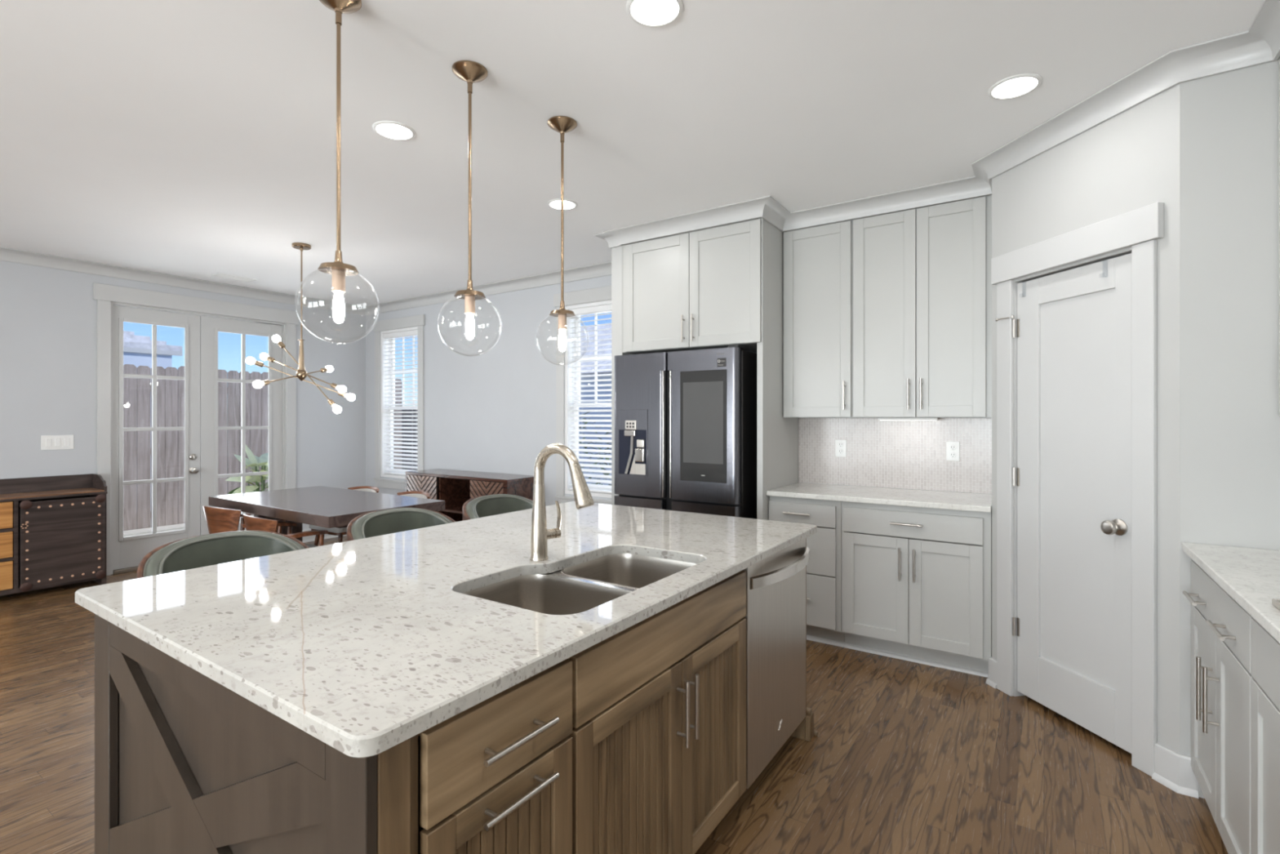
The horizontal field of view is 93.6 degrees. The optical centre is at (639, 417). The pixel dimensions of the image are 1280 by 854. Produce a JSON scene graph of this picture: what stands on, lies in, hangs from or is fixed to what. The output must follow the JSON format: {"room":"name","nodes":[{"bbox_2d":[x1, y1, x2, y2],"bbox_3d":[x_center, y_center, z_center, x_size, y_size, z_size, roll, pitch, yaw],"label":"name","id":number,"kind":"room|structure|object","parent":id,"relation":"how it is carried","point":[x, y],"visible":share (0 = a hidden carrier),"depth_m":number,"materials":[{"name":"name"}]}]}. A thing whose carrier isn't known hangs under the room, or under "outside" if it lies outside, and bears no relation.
{"room":"kitchen","nodes":[
{"label":"kitchen","id":0,"kind":"room"},
{"bbox_2d":[0,260,365,529],"bbox_3d":[-5.693,0.025,3.801,0.150,2.690,8.360,0,0,34],"label":"wall","id":1,"kind":"structure","parent":0,"point":[48,316],"depth_m":5.08,"materials":[{"name":"paint"}]},
{"bbox_2d":[40,435,73,449],"bbox_3d":[-4.812,0.203,4.965,0.011,0.118,0.200,0,0,34],"label":"light switch","id":2,"kind":"object","parent":1,"relation":"attached to","point":[47,442],"visible":1,"depth_m":4.96,"materials":[{"name":"white plastic"}]},
{"bbox_2d":[113,305,199,569],"bbox_3d":[-4.446,0.174,5.553,0.113,2.330,0.665,0,0,34],"label":"door","id":3,"kind":"structure","parent":1,"relation":"in","point":[128,551],"depth_m":5.54,"materials":[{"name":"white paint"}]},
{"bbox_2d":[93,282,298,575],"bbox_3d":[-4.268,0.107,5.895,0.177,2.525,1.705,0,0,34],"label":"door frame","id":4,"kind":"structure","parent":1,"relation":"attached to","point":[104,294],"depth_m":5.49,"materials":[{"name":"white paint"}]},
{"bbox_2d":[200,315,282,535],"bbox_3d":[-4.072,0.174,6.160,0.056,2.330,0.752,0,0,34],"label":"door","id":5,"kind":"structure","parent":1,"relation":"in","point":[210,326],"depth_m":6.01,"materials":[{"name":"white paint"}]},
{"bbox_2d":[0,535,1228,853],"bbox_3d":[-2.381,1.420,1.576,8.130,0.100,8.660,0,0,34],"label":"floor","id":6,"kind":"structure","parent":0,"point":[905,757],"depth_m":2.33,"materials":[{"name":"brown wood"}]},
{"bbox_2d":[0,473,107,595],"bbox_3d":[-4.910,0.924,4.464,0.359,0.892,1.393,0,0,34],"label":"buffet","id":7,"kind":"object","parent":6,"relation":"on","point":[53,529],"visible":1,"depth_m":4.72,"materials":[{"name":"brown wood"}]},
{"bbox_2d":[113,565,138,573],"bbox_3d":[-4.276,1.356,5.895,0.164,0.028,1.423,0,0,34],"label":"threshold","id":8,"kind":"object","parent":6,"relation":"on","point":[131,568],"visible":0.22,"depth_m":5.33,"materials":[{"name":"brown wood"}]},
{"bbox_2d":[137,530,309,577],"bbox_3d":[-1.374,0.896,2.074,0.490,0.950,0.554,0,0,34],"label":"counter stool","id":9,"kind":"object","parent":6,"relation":"on","point":[208,549],"visible":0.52,"depth_m":2.17,"materials":[{"name":"green leather"}]},
{"bbox_2d":[94,613,377,853],"bbox_3d":[-0.925,0.929,1.272,1.262,0.880,0.040,0,0,34],"label":"island end panel","id":10,"kind":"object","parent":6,"relation":"on","point":[185,763],"visible":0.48,"depth_m":1.25,"materials":[{"name":"brown wood"}]},
{"bbox_2d":[203,506,285,533],"bbox_3d":[-2.862,0.994,4.345,0.568,0.757,0.462,0,0,28],"label":"dining chair","id":11,"kind":"object","parent":6,"relation":"on","point":[218,520],"visible":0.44,"depth_m":4.13,"materials":[{"name":"brown wood"}]},
{"bbox_2d":[243,513,327,547],"bbox_3d":[-2.324,0.994,3.947,0.568,0.757,0.462,0,0,37],"label":"dining chair","id":12,"kind":"object","parent":6,"relation":"on","point":[251,523],"visible":0.31,"depth_m":3.76,"materials":[{"name":"brown wood"}]},
{"bbox_2d":[208,485,444,541],"bbox_3d":[-2.395,0.990,4.549,1.730,0.760,0.870,0,0,34],"label":"dining table","id":13,"kind":"object","parent":6,"relation":"on","point":[328,507],"visible":0.33,"depth_m":4.33,"materials":[{"name":"brown wood"}]},
{"bbox_2d":[309,485,378,546],"bbox_3d":[-2.535,0.994,5.210,0.568,0.757,0.462,0,0,32],"label":"dining chair","id":14,"kind":"object","parent":6,"relation":"on","point":[340,532],"visible":0.23,"depth_m":5.06,"materials":[{"name":"brown wood"}]},
{"bbox_2d":[354,488,376,492],"bbox_3d":[-2.448,0.715,5.349,0.383,0.160,0.086,0,0,32],"label":"cushion","id":15,"kind":"object","parent":14,"relation":"on","point":[373,490],"depth_m":5.37,"materials":[{"name":"fabric"}]},
{"bbox_2d":[377,737,410,853],"bbox_3d":[-0.405,0.929,0.958,0.050,0.880,0.058,0,0,34],"label":"post","id":16,"kind":"object","parent":6,"relation":"on","point":[393,764],"visible":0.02,"depth_m":0.94,"materials":[{"name":"brown wood"}]},
{"bbox_2d":[346,507,455,541],"bbox_3d":[-0.984,0.896,2.655,0.490,0.950,0.554,0,0,34],"label":"counter stool","id":17,"kind":"object","parent":6,"relation":"on","point":[379,522],"visible":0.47,"depth_m":2.76,"materials":[{"name":"green leather"}]},
{"bbox_2d":[396,490,430,498],"bbox_3d":[-1.959,0.994,4.847,0.568,0.757,0.462,0,0,36],"label":"dining chair","id":18,"kind":"object","parent":6,"relation":"on","point":[420,494],"visible":0.15,"depth_m":5.02,"materials":[{"name":"brown wood"}]},
{"bbox_2d":[400,493,426,498],"bbox_3d":[-1.864,0.715,4.980,0.383,0.160,0.086,0,0,36],"label":"cushion","id":19,"kind":"object","parent":18,"relation":"on","point":[421,495],"depth_m":4.99,"materials":[{"name":"fabric"}]},
{"bbox_2d":[404,468,533,521],"bbox_3d":[-1.655,0.957,5.838,1.460,0.826,0.405,0,0,34],"label":"credenza","id":20,"kind":"object","parent":6,"relation":"on","point":[455,487],"visible":0.24,"depth_m":5.82,"materials":[{"name":"brown wood"}]},
{"bbox_2d":[410,658,572,853],"bbox_3d":[-0.470,0.930,1.274,0.608,0.880,0.391,0,0,34],"label":"base cabinet","id":21,"kind":"object","parent":6,"relation":"on","point":[494,776],"visible":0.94,"depth_m":1.11,"materials":[{"name":"brown wood"}]},
{"bbox_2d":[462,493,533,520],"bbox_3d":[-0.643,0.896,3.161,0.490,0.950,0.554,0,0,34],"label":"counter stool","id":22,"kind":"object","parent":6,"relation":"on","point":[497,504],"visible":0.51,"depth_m":3.27,"materials":[{"name":"green leather"}]},
{"bbox_2d":[551,570,746,853],"bbox_3d":[-0.109,0.930,1.812,0.608,0.880,0.900,0,0,34],"label":"base cabinet","id":23,"kind":"object","parent":6,"relation":"on","point":[658,735],"visible":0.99,"depth_m":1.60,"materials":[{"name":"brown wood"}]},
{"bbox_2d":[75,501,816,757],"bbox_3d":[-0.375,0.472,2.075,1.343,0.032,2.063,0,0,34],"label":"countertop","id":24,"kind":"structure","parent":23,"relation":"on","point":[365,646],"depth_m":1.43,"materials":[{"name":"stone"}]},
{"bbox_2d":[529,443,594,560],"bbox_3d":[-0.235,0.268,1.906,0.248,0.375,0.106,0,0,34],"label":"faucet","id":25,"kind":"object","parent":24,"relation":"on","point":[540,534],"visible":1,"depth_m":1.92,"materials":[{"name":"silver metal"}]},
{"bbox_2d":[462,553,697,614],"bbox_3d":[-0.147,0.592,1.794,0.461,0.206,0.751,0,0,34],"label":"sink","id":26,"kind":"object","parent":24,"relation":"in","point":[584,586],"visible":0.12,"depth_m":1.86,"materials":[{"name":"metal"}]},
{"bbox_2d":[614,345,756,519],"bbox_3d":[0.403,0.457,4.217,0.937,1.803,0.790,0,0,34],"label":"refrigerator","id":27,"kind":"object","parent":6,"relation":"on","point":[686,421],"visible":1,"depth_m":3.85,"materials":[{"name":"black metal"}]},
{"bbox_2d":[742,537,809,788],"bbox_3d":[0.326,0.933,2.434,0.636,0.870,0.604,0,0,34],"label":"dishwasher","id":28,"kind":"object","parent":6,"relation":"on","point":[775,615],"visible":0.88,"depth_m":2.22,"materials":[{"name":"silver metal"}]},
{"bbox_2d":[756,217,798,519],"bbox_3d":[0.925,0.037,3.993,0.038,2.665,0.656,0,0,34],"label":"panel","id":29,"kind":"object","parent":6,"relation":"on","point":[777,435],"visible":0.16,"depth_m":3.83,"materials":[{"name":"white paint"}]},
{"bbox_2d":[791,537,817,741],"bbox_3d":[0.213,0.929,2.921,1.294,0.880,0.071,0,0,34],"label":"island end panel","id":30,"kind":"object","parent":6,"relation":"on","point":[805,730],"visible":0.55,"depth_m":2.56,"materials":[{"name":"brown wood"}]},
{"bbox_2d":[768,495,844,642],"bbox_3d":[1.136,0.928,3.868,0.445,0.883,0.602,0,0,34],"label":"base cabinet","id":31,"kind":"object","parent":6,"relation":"on","point":[824,566],"visible":0.45,"depth_m":3.59,"materials":[{"name":"white paint"}]},
{"bbox_2d":[841,501,991,672],"bbox_3d":[1.639,0.928,3.530,0.764,0.883,0.602,0,0,34],"label":"base cabinet","id":32,"kind":"object","parent":6,"relation":"on","point":[917,581],"visible":0.97,"depth_m":3.29,"materials":[{"name":"white paint"}]},
{"bbox_2d":[766,482,991,512],"bbox_3d":[1.458,0.471,3.660,1.214,0.030,0.593,0,0,34],"label":"countertop","id":33,"kind":"structure","parent":32,"relation":"on","point":[977,502],"depth_m":3.51,"materials":[{"name":"stone"}]},
{"bbox_2d":[806,635,988,677],"bbox_3d":[1.353,1.360,3.507,1.214,0.020,0.020,0,0,34],"label":"trim","id":34,"kind":"structure","parent":32,"relation":"attached to","point":[940,664],"depth_m":3.41,"materials":[{"name":"white paint"}]},
{"bbox_2d":[1182,560,1253,853],"bbox_3d":[2.030,0.928,1.715,0.647,0.883,0.772,0,0,34],"label":"base cabinet","id":35,"kind":"object","parent":6,"relation":"on","point":[1221,676],"depth_m":1.81,"materials":[{"name":"white paint"}]},
{"bbox_2d":[1250,617,1279,853],"bbox_3d":[1.552,0.928,1.004,0.647,0.883,0.938,0,0,34],"label":"base cabinet","id":36,"kind":"object","parent":6,"relation":"on","point":[1264,648],"visible":0.8,"depth_m":1.47,"materials":[{"name":"white paint"}]},
{"bbox_3d":[1.100,0.929,0.332,0.647,0.883,0.678,0,0,34],"label":"base cabinet","id":37,"kind":"object","parent":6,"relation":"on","visible":0},
{"bbox_2d":[1182,542,1279,643],"bbox_3d":[1.587,0.471,1.036,0.639,0.030,2.390,0,0,34],"label":"countertop","id":38,"kind":"structure","parent":37,"relation":"on","point":[1251,576],"depth_m":1.76,"materials":[{"name":"stone"}]},
{"bbox_2d":[1271,598,1279,609],"bbox_3d":[1.562,0.448,0.998,0.556,0.016,0.754,0,0,34],"label":"cooktop","id":39,"kind":"object","parent":38,"relation":"in","point":[1276,602],"visible":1,"depth_m":1.44,"materials":[{"name":"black glass"}]},
{"bbox_2d":[611,244,630,504],"bbox_3d":[0.018,0.025,4.603,0.095,2.690,0.660,0,0,34],"label":"panel","id":40,"kind":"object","parent":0,"point":[616,252],"depth_m":4.34,"materials":[{"name":"paint"}]},
{"bbox_2d":[622,218,761,354],"bbox_3d":[0.469,-0.880,4.241,1.054,0.829,0.677,0,0,34],"label":"upper cabinet","id":41,"kind":"object","parent":40,"relation":"attached to","point":[700,289],"visible":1,"depth_m":3.95,"materials":[{"name":"white paint"}]},
{"bbox_2d":[0,0,1264,306],"bbox_3d":[-2.381,-1.380,1.576,8.130,0.120,8.660,0,0,34],"label":"ceiling","id":42,"kind":"structure","parent":0,"point":[193,139],"depth_m":2.62,"materials":[{"name":"paint"}]},
{"bbox_2d":[211,272,257,282],"bbox_3d":[-3.809,-1.316,5.644,0.160,0.008,0.320,0,0,34],"label":"ceiling vent","id":43,"kind":"object","parent":42,"relation":"in","point":[219,274],"visible":1,"depth_m":5.64,"materials":[{"name":"white plastic"}]},
{"bbox_2d":[245,242,355,413],"bbox_3d":[-2.587,-0.676,4.584,0.667,1.287,0.700,0,0,-38],"label":"chandelier","id":44,"kind":"object","parent":42,"relation":"hanging from","point":[301,374],"visible":1,"depth_m":4.58,"materials":[{"name":"gold metal"}]},
{"bbox_2d":[254,360,263,367],"bbox_3d":[-2.905,-0.411,4.585,0.065,0.050,0.036,0,0,-1],"label":"socket","id":45,"kind":"object","parent":44,"relation":"attached to","point":[260,364],"depth_m":4.57,"materials":[{"name":"gold metal"}]},
{"bbox_2d":[262,379,270,385],"bbox_3d":[-2.659,-0.249,4.264,0.036,0.045,0.064,0,0,6],"label":"socket","id":46,"kind":"object","parent":44,"relation":"attached to","point":[265,382],"depth_m":4.25,"materials":[{"name":"gold metal"}]},
{"bbox_2d":[266,355,275,362],"bbox_3d":[-2.881,-0.456,4.689,0.065,0.050,0.036,0,0,18],"label":"socket","id":47,"kind":"object","parent":44,"relation":"attached to","point":[268,358],"depth_m":4.67,"materials":[{"name":"gold metal"}]},
{"bbox_2d":[277,341,285,348],"bbox_3d":[-2.783,-0.567,4.664,0.061,0.060,0.036,0,0,18],"label":"socket","id":48,"kind":"object","parent":44,"relation":"attached to","point":[280,343],"depth_m":4.65,"materials":[{"name":"gold metal"}]},
{"bbox_2d":[320,367,328,372],"bbox_3d":[-2.586,-0.390,4.914,0.036,0.045,0.064,0,0,6],"label":"socket","id":49,"kind":"object","parent":44,"relation":"attached to","point":[326,369],"depth_m":4.90,"materials":[{"name":"gold metal"}]},
{"bbox_2d":[327,399,335,407],"bbox_3d":[-2.316,-0.110,4.514,0.061,0.060,0.036,0,0,18],"label":"socket","id":50,"kind":"object","parent":44,"relation":"attached to","point":[331,402],"depth_m":4.50,"materials":[{"name":"gold metal"}]},
{"bbox_2d":[330,382,339,389],"bbox_3d":[-2.279,-0.235,4.489,0.065,0.050,0.036,0,0,18],"label":"socket","id":51,"kind":"object","parent":44,"relation":"attached to","point":[333,385],"depth_m":4.47,"materials":[{"name":"gold metal"}]},
{"bbox_2d":[337,391,346,397],"bbox_3d":[-2.276,-0.181,4.593,0.065,0.050,0.036,0,0,-1],"label":"socket","id":52,"kind":"object","parent":44,"relation":"attached to","point":[342,394],"depth_m":4.58,"materials":[{"name":"gold metal"}]},
{"bbox_2d":[294,0,379,343],"bbox_3d":[-0.946,-0.776,1.885,0.238,1.086,0.238,0,0,34],"label":"pendant light","id":53,"kind":"object","parent":42,"relation":"hanging from","point":[339,270],"visible":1,"depth_m":1.88,"materials":[{"name":"gold metal"}]},
{"bbox_2d":[332,270,345,293],"bbox_3d":[-0.946,-0.426,1.885,0.038,0.066,0.038,0,0,34],"label":"socket","id":54,"kind":"object","parent":53,"relation":"attached to","point":[338,276],"depth_m":1.87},
{"bbox_2d":[372,120,415,140],"bbox_3d":[-1.129,-1.316,2.761,0.184,0.006,0.184,0,0,34],"label":"recessed light","id":55,"kind":"object","parent":42,"relation":"in","point":[391,130],"visible":1,"depth_m":2.75,"materials":[{"name":"white plastic"}]},
{"bbox_2d":[436,60,502,356],"bbox_3d":[-0.646,-0.776,2.284,0.238,1.086,0.238,0,0,34],"label":"pendant light","id":56,"kind":"object","parent":42,"relation":"hanging from","point":[470,72],"visible":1,"depth_m":2.27,"materials":[{"name":"gold"}]},
{"bbox_2d":[464,296,475,315],"bbox_3d":[-0.646,-0.426,2.284,0.038,0.066,0.038,0,0,34],"label":"socket","id":57,"kind":"object","parent":56,"relation":"attached to","point":[469,301],"depth_m":2.27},
{"bbox_2d":[535,115,589,365],"bbox_3d":[-0.348,-0.776,2.692,0.238,1.086,0.238,0,0,34],"label":"pendant light","id":58,"kind":"object","parent":42,"relation":"hanging from","point":[562,125],"visible":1,"depth_m":2.68,"materials":[{"name":"gold"}]},
{"bbox_2d":[558,314,566,330],"bbox_3d":[-0.348,-0.426,2.692,0.038,0.066,0.038,0,0,34],"label":"socket","id":59,"kind":"object","parent":58,"relation":"attached to","point":[562,317],"depth_m":2.68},
{"bbox_2d":[547,198,577,209],"bbox_3d":[-0.479,-1.316,3.712,0.184,0.006,0.184,0,0,34],"label":"recessed light","id":60,"kind":"object","parent":42,"relation":"in","point":[554,203],"visible":0.88,"depth_m":3.70,"materials":[{"name":"white plastic"}]},
{"bbox_2d":[626,0,683,27],"bbox_3d":[0.048,-1.316,1.935,0.184,0.006,0.184,0,0,34],"label":"recessed light","id":61,"kind":"object","parent":42,"relation":"in","point":[647,13],"visible":1,"depth_m":1.95,"materials":[{"name":"white plastic"}]},
{"bbox_2d":[987,73,1042,99],"bbox_3d":[1.492,-1.316,2.395,0.184,0.006,0.184,0,0,34],"label":"recessed light","id":62,"kind":"object","parent":42,"relation":"in","point":[1016,86],"visible":1,"depth_m":2.39,"materials":[{"name":"white plastic"}]},
{"bbox_2d":[365,275,991,506],"bbox_3d":[-0.008,0.025,5.107,7.830,2.690,0.150,0,0,34],"label":"wall","id":63,"kind":"structure","parent":0,"point":[494,411],"depth_m":6.02,"materials":[{"name":"paint"}]},
{"bbox_2d":[302,528,346,542],"bbox_3d":[-1.796,1.304,5.727,4.168,0.133,0.814,0,0,34],"label":"baseboard","id":64,"kind":"structure","parent":63,"relation":"attached to","point":[309,538],"depth_m":6.67,"materials":[{"name":"white paint"}]},
{"bbox_2d":[373,314,425,489],"bbox_3d":[-2.716,-0.159,6.908,0.949,1.948,0.178,0,0,34],"label":"window","id":65,"kind":"structure","parent":63,"relation":"in","point":[418,322],"depth_m":7.05,"materials":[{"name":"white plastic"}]},
{"bbox_2d":[383,329,417,475],"bbox_3d":[-2.726,-0.165,6.894,0.657,1.639,0.067,0,0,34],"label":"window blind","id":66,"kind":"object","parent":65,"relation":"attached to","point":[414,332],"visible":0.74,"depth_m":6.91,"materials":[{"name":"white plastic"}]},
{"bbox_2d":[553,285,611,504],"bbox_3d":[-0.351,-0.159,5.319,0.949,1.948,0.178,0,0,34],"label":"window","id":67,"kind":"structure","parent":63,"relation":"in","point":[602,294],"depth_m":5.47,"materials":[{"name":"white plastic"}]},
{"bbox_2d":[568,304,611,493],"bbox_3d":[-0.360,-0.165,5.304,0.657,1.639,0.067,0,0,34],"label":"window blind","id":68,"kind":"object","parent":67,"relation":"attached to","point":[606,308],"visible":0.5,"depth_m":5.34,"materials":[{"name":"white plastic"}]},
{"bbox_2d":[783,219,852,417],"bbox_3d":[1.207,-0.648,3.973,0.446,1.293,0.357,0,0,34],"label":"upper cabinet","id":69,"kind":"object","parent":63,"relation":"attached to","point":[818,260],"visible":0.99,"depth_m":3.86,"materials":[{"name":"white paint"}]},
{"bbox_2d":[798,417,991,493],"bbox_3d":[1.628,0.228,3.912,1.214,0.455,0.010,0,0,34],"label":"backsplash","id":70,"kind":"structure","parent":63,"relation":"attached to","point":[891,454],"depth_m":3.88,"materials":[{"name":"tile"}]},
{"bbox_2d":[835,439,846,457],"bbox_3d":[1.363,0.206,4.078,0.074,0.118,0.009,0,0,34],"label":"wall outlet","id":71,"kind":"object","parent":70,"relation":"attached to","point":[840,444],"visible":1,"depth_m":4.07,"materials":[{"name":"white plastic"}]},
{"bbox_2d":[838,442,843,453],"bbox_3d":[1.362,0.206,4.075,0.035,0.081,0.002,0,0,34],"label":"receptacle","id":72,"kind":"object","parent":71,"relation":"attached to","point":[840,444],"depth_m":4.07,"materials":[{"name":"white plastic"}]},
{"bbox_2d":[946,441,959,461],"bbox_3d":[1.927,0.206,3.699,0.074,0.118,0.009,0,0,34],"label":"wall outlet","id":73,"kind":"object","parent":70,"relation":"attached to","point":[953,448],"visible":1,"depth_m":3.69,"materials":[{"name":"white plastic"}]},
{"bbox_2d":[949,444,955,457],"bbox_3d":[1.925,0.206,3.697,0.035,0.081,0.002,0,0,34],"label":"receptacle","id":74,"kind":"object","parent":73,"relation":"attached to","point":[952,447],"depth_m":3.70,"materials":[{"name":"white plastic"}]},
{"bbox_2d":[852,194,991,417],"bbox_3d":[1.710,-0.648,3.635,0.764,1.293,0.357,0,0,34],"label":"upper cabinet","id":75,"kind":"object","parent":63,"relation":"attached to","point":[922,286],"visible":1,"depth_m":3.50,"materials":[{"name":"white paint"}]},
{"bbox_2d":[878,417,938,420],"bbox_3d":[1.661,0.008,3.727,0.340,0.018,0.060,0,0,34],"label":"light","id":76,"kind":"object","parent":75,"relation":"attached to","point":[879,419],"visible":1,"depth_m":3.70,"materials":[{"name":"white plastic"}]},
{"bbox_2d":[991,84,1179,753],"bbox_3d":[1.954,0.025,2.665,0.110,2.690,0.902,0,0,-11],"label":"wall","id":77,"kind":"structure","parent":0,"point":[1128,162],"depth_m":2.35,"materials":[{"name":"paint"}]},
{"bbox_2d":[985,656,996,688],"bbox_3d":[1.804,1.304,3.084,0.038,0.133,0.086,0,0,1],"label":"baseboard","id":78,"kind":"structure","parent":77,"relation":"attached to","point":[991,680],"depth_m":3.07,"materials":[{"name":"white paint"}]},
{"bbox_2d":[1012,253,1131,753],"bbox_3d":[1.893,0.342,2.668,0.104,2.000,0.592,0,0,-11],"label":"door","id":79,"kind":"structure","parent":77,"relation":"in","point":[1073,326],"depth_m":2.64,"materials":[{"name":"white paint"}]},
{"bbox_2d":[995,315,1014,321],"bbox_3d":[1.806,-0.491,2.977,0.020,0.018,0.086,0,0,-39],"label":"door stop","id":80,"kind":"object","parent":79,"relation":"attached to","point":[1011,317],"visible":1,"depth_m":2.97,"materials":[{"name":"silver metal"}]},
{"bbox_2d":[991,201,1164,776],"bbox_3d":[1.932,0.279,2.674,0.130,2.182,0.820,0,0,-11],"label":"door frame","id":81,"kind":"structure","parent":77,"relation":"attached to","point":[1140,228],"depth_m":2.37,"materials":[{"name":"white paint"}]},
{"bbox_2d":[1151,742,1198,798],"bbox_3d":[1.977,1.304,2.223,0.051,0.133,0.138,0,0,-27],"label":"baseboard","id":82,"kind":"structure","parent":77,"relation":"attached to","point":[1173,770],"depth_m":2.21,"materials":[{"name":"white paint"}]},
{"bbox_2d":[1179,56,1279,756],"bbox_3d":[2.282,0.025,2.074,0.643,2.690,0.100,0,0,34],"label":"wall","id":83,"kind":"structure","parent":0,"point":[1229,420],"depth_m":2.14,"materials":[{"name":"paint"}]},
{"bbox_2d":[0,0,1279,315],"bbox_3d":[-2.543,-1.274,1.685,7.436,0.089,8.358,0,0,34],"label":"trim","id":84,"kind":"structure","parent":83,"relation":"attached to","point":[1259,45],"depth_m":3.52,"materials":[{"name":"white paint"}]},
{"label":"outside","id":85,"kind":"structure","parent":0,"visible":0},
{"bbox_3d":[-6.056,1.720,12.503,36.000,0.100,30.000,0,0,34],"label":"ground","id":86,"kind":"structure","parent":85,"visible":0},
{"bbox_2d":[123,330,182,368],"bbox_3d":[-12.200,-0.630,8.349,3.435,4.600,8.650,0,0,34],"label":"neighbor house","id":87,"kind":"structure","parent":86,"relation":"on","point":[137,349],"depth_m":10.61,"materials":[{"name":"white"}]},
{"bbox_2d":[123,515,253,537],"bbox_3d":[-6.065,1.520,7.299,0.310,0.299,7.350,0,0,34],"label":"garden border","id":88,"kind":"object","parent":86,"relation":"on","point":[176,526],"visible":0.11,"depth_m":7.37,"materials":[{"name":"concrete"}]},
{"bbox_2d":[225,444,268,494],"bbox_3d":[-4.537,0.979,7.160,0.720,1.381,0.744,0,0,-40],"label":"potted plant","id":89,"kind":"object","parent":86,"relation":"on","point":[255,462],"visible":0.32,"depth_m":7.09,"materials":[{"name":"green plant"}]},
{"bbox_2d":[123,364,401,530],"bbox_3d":[-6.231,0.373,7.425,0.074,2.094,7.376,0,0,34],"label":"picket fence","id":90,"kind":"object","parent":86,"relation":"on","point":[137,392],"visible":0.21,"depth_m":7.71,"materials":[{"name":"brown wood"}]},
{"bbox_2d":[401,409,417,470],"bbox_3d":[-3.797,0.728,10.519,4.962,1.865,0.074,0,0,34],"label":"picket fence","id":91,"kind":"object","parent":86,"relation":"on","point":[402,414],"visible":0.02,"depth_m":10.68,"materials":[{"name":"white wood"}]},
{"bbox_2d":[578,411,610,484],"bbox_3d":[-0.837,0.783,7.725,0.970,1.774,0.995,0,0,34],"label":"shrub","id":92,"kind":"object","parent":86,"relation":"on","point":[589,477],"visible":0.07,"depth_m":7.72,"materials":[{"name":"green plant"}]},
{"bbox_2d":[578,324,611,484],"bbox_3d":[1.215,-0.330,13.641,6.600,4.000,3.800,0,0,34],"label":"neighbor house","id":93,"kind":"structure","parent":86,"relation":"on","point":[603,326],"depth_m":13.35,"materials":[{"name":"blue"}]},
{"bbox_2d":[582,427,611,485],"bbox_3d":[-0.237,0.889,6.874,0.985,1.562,0.961,0,0,34],"label":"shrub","id":94,"kind":"object","parent":86,"relation":"on","point":[604,473],"visible":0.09,"depth_m":6.82,"materials":[{"name":"green plant"}]},
{"bbox_3d":[0.918,0.025,-0.641,0.120,2.690,8.360,0,0,34],"label":"wall","id":95,"kind":"structure","parent":0,"visible":0},
{"bbox_2d":[1278,58,1279,416],"bbox_3d":[2.126,-0.648,1.650,0.428,1.293,0.770,0,0,34],"label":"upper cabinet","id":96,"kind":"object","parent":95,"relation":"attached to","point":[1279,59],"visible":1,"depth_m":2.05,"materials":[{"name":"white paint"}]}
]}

